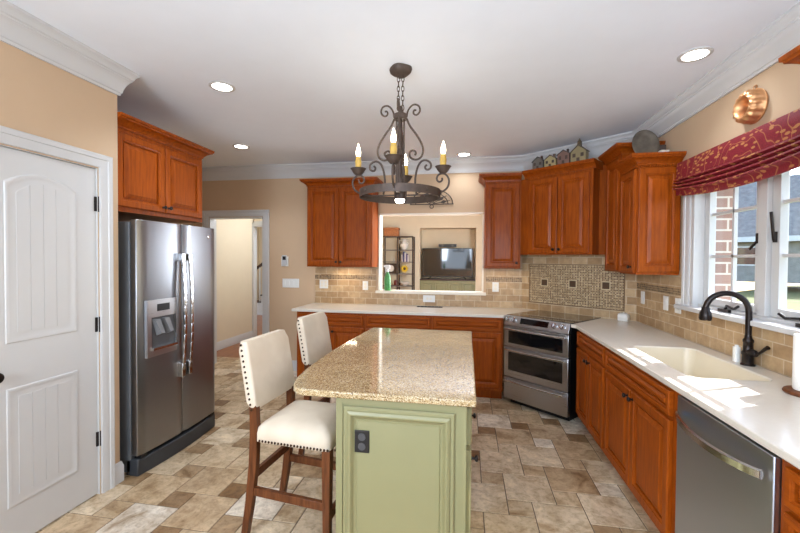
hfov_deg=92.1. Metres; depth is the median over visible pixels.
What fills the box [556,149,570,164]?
house
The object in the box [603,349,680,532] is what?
base cabinet
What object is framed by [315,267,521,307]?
tile backsplash
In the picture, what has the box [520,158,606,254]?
upper cabinet
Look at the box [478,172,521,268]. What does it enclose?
upper cabinet
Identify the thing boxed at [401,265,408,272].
flower
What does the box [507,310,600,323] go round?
cooktop
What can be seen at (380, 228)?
trim
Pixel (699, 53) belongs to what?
recessed light
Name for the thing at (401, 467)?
kitchen island
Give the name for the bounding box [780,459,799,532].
base cabinet
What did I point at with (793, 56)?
upper cabinet
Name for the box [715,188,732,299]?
wall
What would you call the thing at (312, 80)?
ceiling
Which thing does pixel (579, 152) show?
house
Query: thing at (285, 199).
wall
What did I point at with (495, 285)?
wall outlet
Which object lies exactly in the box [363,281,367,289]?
wall outlet
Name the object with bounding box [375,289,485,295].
trim
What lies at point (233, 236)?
wall
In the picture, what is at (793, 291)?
ground
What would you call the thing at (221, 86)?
recessed light
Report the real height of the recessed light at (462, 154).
0.008 m
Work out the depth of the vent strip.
4.65 m
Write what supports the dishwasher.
on the floor
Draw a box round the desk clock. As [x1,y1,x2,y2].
[386,263,396,273]
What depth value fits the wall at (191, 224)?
5.22 m
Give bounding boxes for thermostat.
[281,255,287,265]
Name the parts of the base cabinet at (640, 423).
door, drawer, door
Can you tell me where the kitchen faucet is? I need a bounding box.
[698,291,769,366]
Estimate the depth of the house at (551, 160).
3.99 m
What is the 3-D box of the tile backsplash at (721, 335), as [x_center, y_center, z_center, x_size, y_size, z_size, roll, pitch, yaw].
[1.995,0.314,2.104,0.012,0.474,3.220,1,1,10]
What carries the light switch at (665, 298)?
attached to the tile backsplash at (721, 335)
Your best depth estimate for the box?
3.69 m
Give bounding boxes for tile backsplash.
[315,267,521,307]
[522,255,636,320]
[636,274,792,377]
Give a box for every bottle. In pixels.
[383,265,390,290]
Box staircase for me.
[257,263,261,314]
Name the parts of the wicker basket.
lid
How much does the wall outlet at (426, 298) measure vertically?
0.086 m
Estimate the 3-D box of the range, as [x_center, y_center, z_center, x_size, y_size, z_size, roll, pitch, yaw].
[1.533,0.968,3.945,0.703,0.921,0.701,-1,1,-39]
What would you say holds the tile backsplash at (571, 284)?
attached to the wall
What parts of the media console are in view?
door, door, door, door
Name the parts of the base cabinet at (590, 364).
door, drawer, door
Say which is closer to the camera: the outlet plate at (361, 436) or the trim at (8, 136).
the outlet plate at (361, 436)
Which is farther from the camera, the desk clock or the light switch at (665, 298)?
the desk clock
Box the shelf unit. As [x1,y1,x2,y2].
[382,236,414,289]
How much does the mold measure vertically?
0.220 m
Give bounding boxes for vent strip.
[417,306,442,307]
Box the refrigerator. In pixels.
[118,219,214,475]
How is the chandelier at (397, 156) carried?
hanging from the ceiling
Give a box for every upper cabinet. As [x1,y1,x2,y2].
[117,112,214,222]
[299,177,382,266]
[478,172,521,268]
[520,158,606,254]
[598,141,665,271]
[613,151,686,274]
[778,45,799,63]
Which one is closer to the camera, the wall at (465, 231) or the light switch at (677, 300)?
the light switch at (677, 300)
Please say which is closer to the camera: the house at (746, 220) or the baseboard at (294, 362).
the baseboard at (294, 362)
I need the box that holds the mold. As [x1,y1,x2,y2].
[732,85,768,124]
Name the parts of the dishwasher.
handle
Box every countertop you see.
[292,303,533,317]
[293,328,475,406]
[571,318,799,468]
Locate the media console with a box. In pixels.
[420,278,474,290]
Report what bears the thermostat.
attached to the wall at (285, 199)
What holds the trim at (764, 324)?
attached to the wall at (714, 125)
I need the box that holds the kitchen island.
[336,398,478,532]
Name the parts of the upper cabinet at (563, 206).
filler panel, door, crown moulding, door, filler panel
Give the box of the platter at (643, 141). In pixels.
[632,130,659,152]
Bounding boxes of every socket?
[358,433,365,440]
[358,443,364,450]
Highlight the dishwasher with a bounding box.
[675,395,781,532]
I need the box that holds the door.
[0,146,100,532]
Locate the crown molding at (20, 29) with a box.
[0,0,799,180]
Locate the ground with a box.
[736,284,799,310]
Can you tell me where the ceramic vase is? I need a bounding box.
[399,239,409,249]
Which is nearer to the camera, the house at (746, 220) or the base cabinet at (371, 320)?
the base cabinet at (371, 320)
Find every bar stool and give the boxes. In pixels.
[239,329,335,532]
[297,312,331,454]
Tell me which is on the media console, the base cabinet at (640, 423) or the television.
the television
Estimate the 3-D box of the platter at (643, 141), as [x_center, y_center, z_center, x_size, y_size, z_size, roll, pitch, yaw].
[1.990,-0.993,3.122,0.204,0.248,0.072,1,1,10]
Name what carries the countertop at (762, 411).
on the base cabinet at (640, 423)
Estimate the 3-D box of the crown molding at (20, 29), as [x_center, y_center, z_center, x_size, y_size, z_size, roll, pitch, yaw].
[-0.848,-1.171,1.290,5.364,0.165,7.292,1,1,10]
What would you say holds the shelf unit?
on the floor
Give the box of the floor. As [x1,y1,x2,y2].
[35,315,659,532]
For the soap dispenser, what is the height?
0.096 m
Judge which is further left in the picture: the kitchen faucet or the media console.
the media console
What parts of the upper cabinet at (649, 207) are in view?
door, crown moulding, panel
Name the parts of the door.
knob, panel, panel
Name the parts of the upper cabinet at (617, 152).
door, crown moulding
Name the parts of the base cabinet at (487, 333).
drawer, door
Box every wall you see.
[0,41,119,493]
[175,223,193,225]
[194,171,522,382]
[216,219,253,341]
[257,227,261,299]
[383,215,481,290]
[639,62,799,377]
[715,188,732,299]
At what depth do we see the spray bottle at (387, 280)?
4.88 m
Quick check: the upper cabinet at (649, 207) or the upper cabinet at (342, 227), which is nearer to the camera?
the upper cabinet at (649, 207)
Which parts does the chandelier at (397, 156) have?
flame bulb, scroll arm, flame bulb, scroll arm, stem, downlight bulb, chain, scroll arm, scroll arm, flame bulb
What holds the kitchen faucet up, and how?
on the countertop at (762, 411)
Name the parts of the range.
handle, handle, handle, warming drawer, oven door, oven door, control panel, control knob, control knob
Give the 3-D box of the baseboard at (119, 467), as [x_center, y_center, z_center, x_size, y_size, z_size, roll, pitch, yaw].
[-1.878,1.365,2.553,0.050,0.135,0.066,1,1,10]
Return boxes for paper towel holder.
[782,333,799,396]
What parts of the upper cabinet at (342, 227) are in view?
door, crown moulding, door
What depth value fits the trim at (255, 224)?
7.23 m
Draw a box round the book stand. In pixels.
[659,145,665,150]
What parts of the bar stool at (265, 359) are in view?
nailhead trim, leg, backrest, leg, seat, nailhead trim, leg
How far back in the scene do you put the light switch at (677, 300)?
2.95 m
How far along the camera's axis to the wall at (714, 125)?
2.42 m
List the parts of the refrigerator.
freezer door, handle, handle, fridge door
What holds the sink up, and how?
in the countertop at (762, 411)
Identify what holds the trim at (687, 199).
attached to the wall at (714, 125)
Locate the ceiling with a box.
[7,0,799,166]
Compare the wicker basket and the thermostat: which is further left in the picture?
the thermostat
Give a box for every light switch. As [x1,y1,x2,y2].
[282,279,298,287]
[641,291,644,303]
[663,296,668,310]
[675,298,680,313]
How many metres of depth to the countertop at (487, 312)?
4.39 m
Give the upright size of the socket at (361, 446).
0.033 m
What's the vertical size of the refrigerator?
1.750 m
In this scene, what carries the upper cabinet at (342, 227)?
attached to the wall at (285, 199)
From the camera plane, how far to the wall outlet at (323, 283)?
5.02 m
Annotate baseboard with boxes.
[115,461,123,485]
[217,331,252,350]
[292,360,296,370]
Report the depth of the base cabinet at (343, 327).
4.35 m
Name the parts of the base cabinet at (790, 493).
drawer, drawer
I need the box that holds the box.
[617,312,629,320]
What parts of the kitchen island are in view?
door, drawer, knob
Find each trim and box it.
[0,125,114,493]
[202,210,268,363]
[252,221,261,336]
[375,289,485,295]
[378,212,483,292]
[674,304,799,335]
[681,195,691,305]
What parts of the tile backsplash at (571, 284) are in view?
pencil trim, mosaic panel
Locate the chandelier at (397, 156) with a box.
[350,63,450,203]
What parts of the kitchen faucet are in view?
spout, lever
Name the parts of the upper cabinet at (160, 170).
door, crown moulding, door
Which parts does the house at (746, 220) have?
pane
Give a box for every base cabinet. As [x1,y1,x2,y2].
[297,311,364,376]
[365,314,431,331]
[432,316,502,398]
[576,330,607,454]
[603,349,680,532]
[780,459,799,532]
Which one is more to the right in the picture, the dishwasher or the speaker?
the dishwasher
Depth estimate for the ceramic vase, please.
10.61 m
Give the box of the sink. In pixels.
[635,347,769,380]
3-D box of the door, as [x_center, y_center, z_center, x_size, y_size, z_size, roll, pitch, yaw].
[-1.935,0.417,2.118,0.093,2.031,0.625,1,1,10]
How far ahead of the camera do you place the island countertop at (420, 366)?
2.00 m
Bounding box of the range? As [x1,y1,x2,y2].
[503,310,600,420]
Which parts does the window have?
sash, sash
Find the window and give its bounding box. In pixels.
[690,171,799,327]
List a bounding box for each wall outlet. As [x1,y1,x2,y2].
[320,280,327,287]
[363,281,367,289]
[423,295,434,301]
[492,282,498,291]
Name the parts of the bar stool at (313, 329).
leg, backrest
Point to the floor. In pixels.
(535, 471)
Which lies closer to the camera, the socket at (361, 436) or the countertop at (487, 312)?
the socket at (361, 436)
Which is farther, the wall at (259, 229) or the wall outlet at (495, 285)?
the wall at (259, 229)
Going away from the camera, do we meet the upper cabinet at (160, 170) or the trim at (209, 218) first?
the upper cabinet at (160, 170)
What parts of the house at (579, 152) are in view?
window trim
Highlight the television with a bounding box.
[422,248,472,278]
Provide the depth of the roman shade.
2.17 m
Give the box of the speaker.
[439,244,456,246]
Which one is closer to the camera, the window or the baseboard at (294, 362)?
the window
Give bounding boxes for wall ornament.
[410,190,453,208]
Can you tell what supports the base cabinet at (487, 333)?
on the floor
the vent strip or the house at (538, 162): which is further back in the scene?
the vent strip
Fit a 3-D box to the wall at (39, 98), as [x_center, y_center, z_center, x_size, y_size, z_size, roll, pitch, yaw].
[-2.646,0.112,0.303,0.784,2.717,4.685,1,1,10]
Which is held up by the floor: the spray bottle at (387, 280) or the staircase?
the staircase
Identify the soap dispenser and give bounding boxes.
[732,345,740,361]
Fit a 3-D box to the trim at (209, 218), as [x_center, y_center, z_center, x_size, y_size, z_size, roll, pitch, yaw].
[-2.231,0.306,5.319,0.989,2.142,0.164,1,1,10]
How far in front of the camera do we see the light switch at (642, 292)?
3.54 m
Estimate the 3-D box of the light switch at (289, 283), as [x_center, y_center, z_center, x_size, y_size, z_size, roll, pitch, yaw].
[-1.452,0.225,5.117,0.227,0.109,0.009,1,1,10]
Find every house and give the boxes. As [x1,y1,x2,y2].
[531,156,543,168]
[543,154,556,166]
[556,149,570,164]
[570,138,589,161]
[737,174,799,283]
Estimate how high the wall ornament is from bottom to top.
0.246 m
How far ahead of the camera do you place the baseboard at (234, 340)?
6.63 m
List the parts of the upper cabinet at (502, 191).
crown moulding, door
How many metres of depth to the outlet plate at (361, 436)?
1.68 m
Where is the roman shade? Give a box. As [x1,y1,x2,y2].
[672,108,799,195]
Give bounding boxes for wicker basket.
[383,227,399,235]
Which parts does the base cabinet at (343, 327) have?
door, drawer, door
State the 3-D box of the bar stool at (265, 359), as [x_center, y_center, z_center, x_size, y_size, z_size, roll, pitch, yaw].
[-0.537,0.923,2.157,0.558,1.053,0.419,1,1,15]
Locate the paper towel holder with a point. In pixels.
(794, 389)
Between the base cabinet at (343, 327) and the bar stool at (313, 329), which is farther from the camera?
the base cabinet at (343, 327)
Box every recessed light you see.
[208,81,234,91]
[232,144,249,148]
[456,152,471,156]
[677,46,713,62]
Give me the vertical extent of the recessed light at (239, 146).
0.008 m
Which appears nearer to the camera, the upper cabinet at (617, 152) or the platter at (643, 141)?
the platter at (643, 141)
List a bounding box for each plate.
[355,430,368,452]
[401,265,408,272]
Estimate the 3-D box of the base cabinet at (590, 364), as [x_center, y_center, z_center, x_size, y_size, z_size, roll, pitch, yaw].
[1.804,1.006,3.056,0.654,0.883,0.715,1,1,10]
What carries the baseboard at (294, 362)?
attached to the wall at (285, 199)

